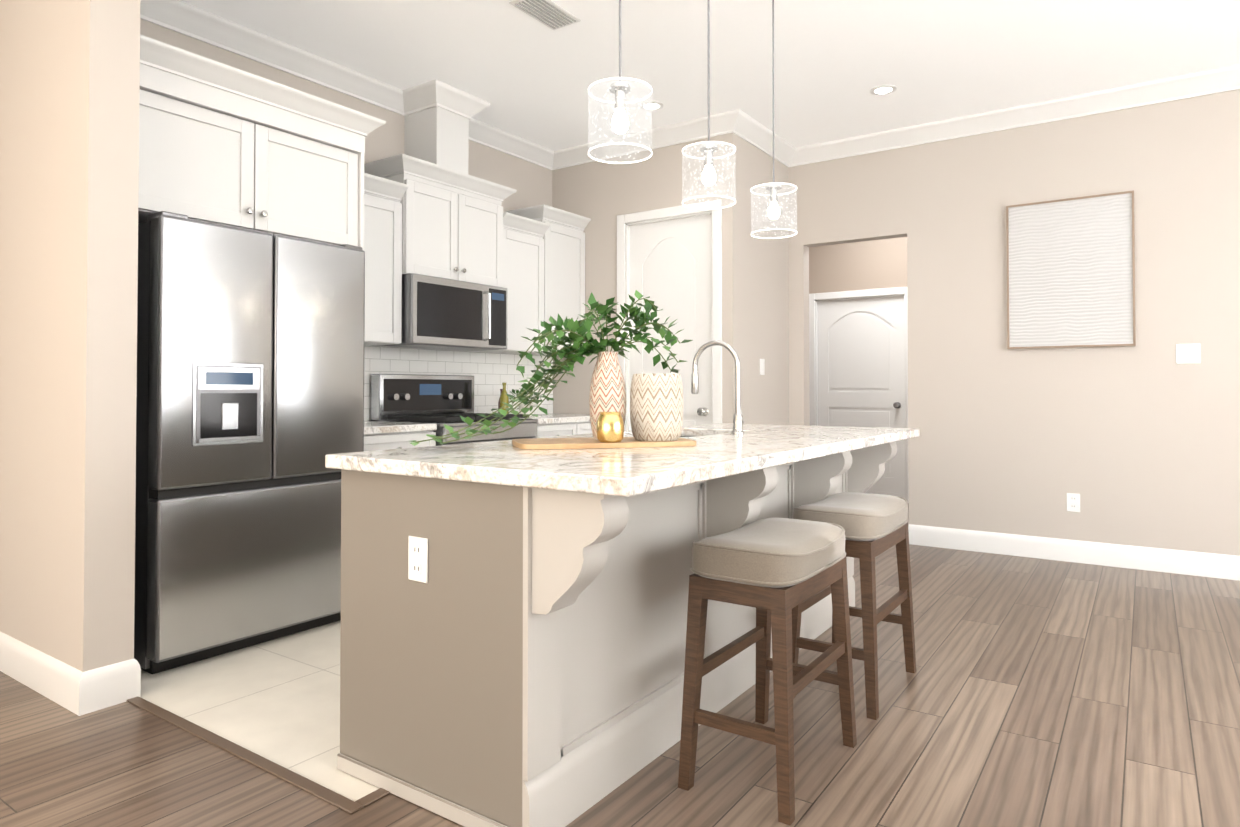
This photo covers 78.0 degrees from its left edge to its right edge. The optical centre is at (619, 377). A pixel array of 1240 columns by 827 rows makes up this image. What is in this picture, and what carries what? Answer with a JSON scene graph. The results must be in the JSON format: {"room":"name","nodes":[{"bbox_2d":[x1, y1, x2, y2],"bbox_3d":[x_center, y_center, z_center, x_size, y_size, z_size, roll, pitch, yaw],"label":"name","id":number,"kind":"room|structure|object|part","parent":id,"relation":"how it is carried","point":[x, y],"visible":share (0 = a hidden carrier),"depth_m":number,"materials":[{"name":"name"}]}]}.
{"room":"kitchen","nodes":[
{"label":"kitchen","id":0,"kind":"room"},
{"bbox_2d":[0,0,139,671],"bbox_3d":[-2.160,-0.334,2.956,0.900,2.970,0.160,-1,-1,35],"label":"wall","id":1,"kind":"structure","parent":0,"point":[69,123],"depth_m":2.75,"materials":[{"name":"beige paint"}]},
{"bbox_2d":[0,632,95,715],"bbox_3d":[-2.191,1.079,2.849,0.886,0.140,0.016,-1,-1,35],"label":"baseboard","id":2,"kind":"structure","parent":1,"relation":"attached to","point":[71,689],"depth_m":2.75,"materials":[{"name":"white wood"}]},
{"bbox_2d":[92,659,140,702],"bbox_3d":[-2.104,1.082,3.002,0.916,0.140,0.016,-1,-1,35],"label":"baseboard","id":3,"kind":"structure","parent":1,"relation":"attached to","point":[121,681],"depth_m":2.70,"materials":[{"name":"white wood"}]},
{"bbox_2d":[141,620,379,801],"bbox_3d":[-0.672,1.198,4.082,2.290,0.060,3.440,-1,-1,35],"label":"floor","id":4,"kind":"structure","parent":0,"point":[277,701],"depth_m":2.73,"materials":[{"name":"beige tile"}]},
{"bbox_2d":[134,211,364,673],"bbox_3d":[-1.803,0.262,3.520,0.780,1.795,0.940,-1,-1,35],"label":"refrigerator","id":5,"kind":"object","parent":4,"relation":"on","point":[250,385],"visible":0.83,"depth_m":3.18,"materials":[{"name":"silver metal"}]},
{"bbox_2d":[364,426,436,450],"bbox_3d":[-1.439,0.733,4.231,0.620,0.875,0.545,-1,-1,35],"label":"base cabinet","id":6,"kind":"object","parent":4,"relation":"on","point":[376,438],"depth_m":4.06,"materials":[{"name":"white"}]},
{"bbox_2d":[371,374,537,445],"bbox_3d":[-0.991,0.578,4.748,0.721,1.200,0.788,-1,-1,35],"label":"range","id":7,"kind":"object","parent":4,"relation":"on","point":[440,401],"visible":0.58,"depth_m":4.74,"materials":[{"name":"silver metal"}]},
{"bbox_2d":[531,418,591,437],"bbox_3d":[-0.555,0.753,5.515,0.620,0.875,0.952,-1,-1,35],"label":"base cabinet","id":8,"kind":"object","parent":4,"relation":"on","point":[546,427],"depth_m":5.22,"materials":[{"name":"white"}]},
{"bbox_2d":[498,389,502,412],"bbox_3d":[-0.820,0.174,5.304,0.048,0.193,0.047,-1,-1,35],"label":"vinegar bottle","id":9,"kind":"object","parent":8,"relation":"on","point":[500,389],"depth_m":5.29,"materials":[{"name":"brown"}]},
{"bbox_2d":[500,383,508,413],"bbox_3d":[-0.788,0.151,5.209,0.060,0.236,0.060,-1,-1,35],"label":"oil bottle","id":10,"kind":"object","parent":8,"relation":"on","point":[504,398],"depth_m":5.19,"materials":[{"name":"yellow"}]},
{"bbox_2d":[509,387,541,415],"bbox_3d":[-0.698,0.153,5.369,0.216,0.238,0.284,-1,-1,35],"label":"plant","id":11,"kind":"object","parent":8,"relation":"on","point":[521,405],"depth_m":5.36,"materials":[{"name":"green plant"}]},
{"bbox_2d":[140,19,551,212],"bbox_3d":[-2.496,-0.328,3.369,0.120,2.970,8.940,-1,-1,35],"label":"wall","id":12,"kind":"structure","parent":0,"point":[530,183],"depth_m":4.79,"materials":[{"name":"beige paint"}]},
{"bbox_2d":[138,38,369,253],"bbox_3d":[-1.876,-0.967,3.550,0.701,0.644,1.115,-1,-1,35],"label":"upper cabinet","id":13,"kind":"object","parent":12,"relation":"attached to","point":[220,145],"depth_m":3.32,"materials":[{"name":"white wood"}]},
{"bbox_2d":[140,0,419,115],"bbox_3d":[-1.884,-1.746,4.069,0.120,0.113,1.950,-1,-1,35],"label":"crown molding","id":14,"kind":"structure","parent":12,"relation":"attached to","point":[181,17],"depth_m":4.11,"materials":[{"name":"white wood"}]},
{"bbox_2d":[364,174,401,349],"bbox_3d":[-1.558,-0.658,4.332,0.333,0.920,0.540,-1,-1,35],"label":"upper cabinet","id":15,"kind":"object","parent":12,"relation":"attached to","point":[383,261],"depth_m":4.37,"materials":[{"name":"white wood"}]},
{"bbox_2d":[404,106,468,173],"bbox_3d":[-1.181,-1.530,4.929,0.300,0.518,0.270,-1,-1,35],"label":"chase","id":16,"kind":"object","parent":12,"relation":"attached to","point":[437,135],"visible":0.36,"depth_m":4.82,"materials":[{"name":"white"}]},
{"bbox_2d":[370,154,505,273],"bbox_3d":[-1.161,-0.934,4.888,0.363,0.669,0.820,-1,-1,35],"label":"upper cabinet","id":17,"kind":"object","parent":12,"relation":"attached to","point":[454,217],"depth_m":4.73,"materials":[{"name":"white wood"}]},
{"bbox_2d":[374,258,517,353],"bbox_3d":[-1.122,-0.427,4.853,0.456,0.469,0.820,-1,-1,35],"label":"upper cabinet","id":18,"kind":"object","parent":12,"relation":"attached to","point":[465,274],"depth_m":4.74,"materials":[{"name":"white wood"}]},
{"bbox_2d":[371,273,507,350],"bbox_3d":[-1.117,-0.393,4.850,0.444,0.410,0.800,-1,-1,35],"label":"microwave","id":19,"kind":"object","parent":18,"relation":"in","point":[438,312],"depth_m":4.68,"materials":[{"name":"silver metal"}]},
{"bbox_2d":[469,124,555,167],"bbox_3d":[-0.869,-1.723,5.543,0.120,0.113,1.090,-1,-1,35],"label":"crown molding","id":20,"kind":"structure","parent":12,"relation":"attached to","point":[489,136],"depth_m":5.67,"materials":[{"name":"white wood"}]},
{"bbox_2d":[494,214,545,353],"bbox_3d":[-0.810,-0.641,5.419,0.333,0.920,0.460,-1,-1,35],"label":"upper cabinet","id":21,"kind":"object","parent":12,"relation":"attached to","point":[525,237],"depth_m":5.38,"materials":[{"name":"white wood"}]},
{"bbox_2d":[506,205,589,357],"bbox_3d":[-0.559,-0.701,5.785,0.333,1.050,0.548,-1,-1,35],"label":"upper cabinet","id":22,"kind":"object","parent":12,"relation":"attached to","point":[565,236],"depth_m":5.71,"materials":[{"name":"white wood"}]},
{"bbox_2d":[0,503,1239,826],"bbox_3d":[0.854,1.171,2.286,6.840,0.060,10.990,-1,-1,35],"label":"floor","id":23,"kind":"structure","parent":0,"point":[1044,693],"depth_m":2.40,"materials":[{"name":"brown wood"}]},
{"bbox_2d":[126,696,389,813],"bbox_3d":[-0.536,1.154,3.363,1.290,0.006,2.450,-1,-1,35],"label":"threshold","id":24,"kind":"object","parent":23,"relation":"on","point":[310,787],"visible":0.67,"depth_m":2.24,"materials":[{"name":"brown"}]},
{"bbox_2d":[337,440,899,826],"bbox_3d":[0.268,0.714,2.993,0.941,0.875,2.491,-1,-1,35],"label":"kitchen island","id":25,"kind":"object","parent":23,"relation":"on","point":[513,632],"depth_m":2.06,"materials":[{"name":"grey paint"}]},
{"bbox_2d":[408,536,427,582],"bbox_3d":[-0.542,0.487,2.050,0.075,0.118,0.009,-1,-1,35],"label":"outlet","id":26,"kind":"object","parent":25,"relation":"attached to","point":[417,545],"depth_m":2.05,"materials":[{"name":"white plastic"}]},
{"bbox_2d":[325,424,919,499],"bbox_3d":[0.299,0.256,2.985,1.070,0.040,2.550,-1,-1,35],"label":"island countertop","id":27,"kind":"structure","parent":25,"relation":"on","point":[721,451],"depth_m":2.16,"materials":[{"name":"white stone"}]},
{"bbox_2d":[410,290,695,449],"bbox_3d":[-0.216,-0.036,2.570,0.964,0.530,0.354,0,-1,-17],"label":"plant arrangement","id":28,"kind":"object","parent":27,"relation":"on","point":[656,409],"visible":1,"depth_m":2.56,"materials":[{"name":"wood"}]},
{"bbox_2d":[596,412,623,442],"bbox_3d":[-0.032,0.162,2.510,0.092,0.098,0.092,-1,-1,35],"label":"jar","id":29,"kind":"object","parent":28,"relation":"on","point":[610,425],"depth_m":2.48,"materials":[{"name":"gold metal"}]},
{"bbox_2d":[691,340,743,433],"bbox_3d":[0.435,0.039,3.370,0.254,0.406,0.088,-1,-1,35],"label":"faucet","id":30,"kind":"object","parent":27,"relation":"on","point":[738,422],"depth_m":3.30,"materials":[{"name":"silver metal"}]},
{"bbox_2d":[678,518,856,825],"bbox_3d":[0.450,0.796,2.260,0.330,0.688,0.542,-1,-1,35],"label":"stool","id":31,"kind":"object","parent":23,"relation":"on","point":[773,571],"visible":1,"depth_m":2.12,"materials":[{"name":"wood"}]},
{"bbox_2d":[792,492,915,719],"bbox_3d":[0.875,0.806,2.878,0.330,0.688,0.542,-1,-1,35],"label":"stool","id":32,"kind":"object","parent":23,"relation":"on","point":[873,525],"visible":0.83,"depth_m":2.71,"materials":[{"name":"wood"}]},
{"bbox_2d":[552,133,743,430],"bbox_3d":[0.133,-0.292,5.682,1.590,2.970,0.168,-1,-1,35],"label":"wall","id":33,"kind":"structure","parent":0,"point":[702,277],"depth_m":5.52,"materials":[{"name":"beige paint"}]},
{"bbox_2d":[547,109,747,169],"bbox_3d":[0.126,-1.722,5.606,1.687,0.113,0.097,-1,-1,35],"label":"crown molding","id":34,"kind":"structure","parent":33,"relation":"attached to","point":[735,121],"depth_m":5.48,"materials":[{"name":"white wood"}]},
{"bbox_3d":[0.350,-0.015,5.499,0.870,2.410,0.118,-1,-1,35],"label":"pantry door","id":35,"kind":"part","parent":33,"relation":"part of","materials":[{"name":"white wood"}]},
{"bbox_2d":[179,0,1239,150],"bbox_3d":[0.854,-1.879,2.333,6.840,0.100,10.990,-1,-1,35],"label":"ceiling","id":36,"kind":"structure","parent":0,"point":[527,77],"depth_m":4.24,"materials":[{"name":"white paint"}]},
{"bbox_2d":[420,79,489,127],"bbox_3d":[-1.017,-1.735,4.819,0.097,0.113,0.464,-1,-1,35],"label":"crown molding","id":37,"kind":"structure","parent":36,"relation":"attached to","point":[433,93],"depth_m":4.77,"materials":[{"name":"white wood"}]},
{"bbox_2d":[509,0,580,29],"bbox_3d":[-0.365,-1.800,3.771,0.180,0.012,0.340,-1,-1,35],"label":"ceiling vent","id":38,"kind":"object","parent":36,"relation":"in","point":[552,15],"visible":1,"depth_m":3.77,"materials":[{"name":"white metal"}]},
{"bbox_2d":[588,0,651,163],"bbox_3d":[0.001,-1.264,2.407,0.202,1.128,0.202,-1,-1,35],"label":"pendant light","id":39,"kind":"object","parent":36,"relation":"hanging from","point":[620,90],"visible":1,"depth_m":2.39,"materials":[{"name":"silver metal"}]},
{"bbox_2d":[640,101,662,110],"bbox_3d":[0.208,-1.783,5.028,0.156,0.008,0.156,-1,-1,35],"label":"recessed light","id":40,"kind":"object","parent":36,"relation":"in","point":[654,105],"visible":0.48,"depth_m":5.02,"materials":[{"name":"white"}]},
{"bbox_2d":[682,0,735,209],"bbox_3d":[0.335,-1.238,2.893,0.202,1.163,0.202,-1,-1,35],"label":"pendant light","id":41,"kind":"object","parent":36,"relation":"hanging from","point":[708,149],"visible":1,"depth_m":2.89,"materials":[{"name":"silver metal"}]},
{"bbox_2d":[751,0,796,238],"bbox_3d":[0.681,-1.223,3.395,0.202,1.178,0.202,-1,-1,35],"label":"pendant light","id":42,"kind":"object","parent":36,"relation":"hanging from","point":[773,188],"visible":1,"depth_m":3.39,"materials":[{"name":"silver metal"}]},
{"bbox_2d":[870,85,896,94],"bbox_3d":[1.638,-1.787,4.760,0.156,0.008,0.156,-1,-1,35],"label":"recessed light","id":43,"kind":"object","parent":36,"relation":"in","point":[882,89],"visible":1,"depth_m":4.75,"materials":[{"name":"white"}]},
{"bbox_2d":[744,140,788,424],"bbox_3d":[1.036,-0.292,5.698,0.120,2.970,0.858,-1,-1,35],"label":"wall","id":44,"kind":"structure","parent":0,"point":[766,261],"depth_m":5.65,"materials":[{"name":"beige paint"}]},
{"bbox_2d":[760,359,764,374],"bbox_3d":[1.038,-0.079,5.583,0.008,0.118,0.075,-1,-1,35],"label":"light switch","id":45,"kind":"object","parent":44,"relation":"attached to","point":[762,366],"visible":1,"depth_m":5.58,"materials":[{"name":"white plastic"}]},
{"bbox_2d":[739,115,795,166],"bbox_3d":[1.063,-1.723,5.567,0.097,0.113,0.840,-1,-1,35],"label":"crown molding","id":46,"kind":"structure","parent":44,"relation":"attached to","point":[757,135],"depth_m":5.60,"materials":[{"name":"white wood"}]},
{"bbox_2d":[809,237,908,502],"bbox_3d":[2.851,-0.264,7.507,2.640,2.970,0.160,-1,-1,35],"label":"wall","id":47,"kind":"structure","parent":0,"point":[858,338],"depth_m":7.67,"materials":[{"name":"beige paint"}]},
{"bbox_2d":[788,89,1239,555],"bbox_3d":[2.772,-0.301,5.098,6.840,2.970,0.120,-1,-1,35],"label":"wall","id":48,"kind":"structure","parent":0,"point":[1138,444],"depth_m":4.96,"materials":[{"name":"beige paint"}]},
{"bbox_2d":[788,64,1239,166],"bbox_3d":[3.316,-1.738,4.614,4.890,0.113,0.097,-1,-1,35],"label":"crown molding","id":49,"kind":"structure","parent":48,"relation":"attached to","point":[1224,79],"depth_m":5.02,"materials":[{"name":"white wood"}]},
{"bbox_2d":[1006,190,1135,348],"bbox_3d":[2.888,-0.673,4.929,0.710,0.958,0.036,-1,-1,35],"label":"picture","id":50,"kind":"object","parent":48,"relation":"attached to","point":[1070,272],"visible":0.98,"depth_m":4.91,"materials":[{"name":"grey fabric"}]},
{"bbox_2d":[1067,493,1079,511],"bbox_3d":[2.908,0.801,4.909,0.075,0.118,0.009,-1,-1,35],"label":"outlet","id":51,"kind":"object","parent":48,"relation":"attached to","point":[1073,502],"visible":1,"depth_m":4.91,"materials":[{"name":"white plastic"}]},
{"bbox_2d":[908,524,1239,580],"bbox_3d":[3.747,1.102,4.323,4.080,0.140,0.016,-1,-1,35],"label":"baseboard","id":52,"kind":"structure","parent":48,"relation":"attached to","point":[1203,564],"depth_m":4.87,"materials":[{"name":"white wood"}]},
{"bbox_2d":[1176,343,1200,363],"bbox_3d":[3.403,-0.144,4.583,0.118,0.118,0.008,-1,-1,35],"label":"light switch","id":53,"kind":"object","parent":48,"relation":"attached to","point":[1188,353],"visible":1,"depth_m":4.58,"materials":[{"name":"white plastic"}]}
]}

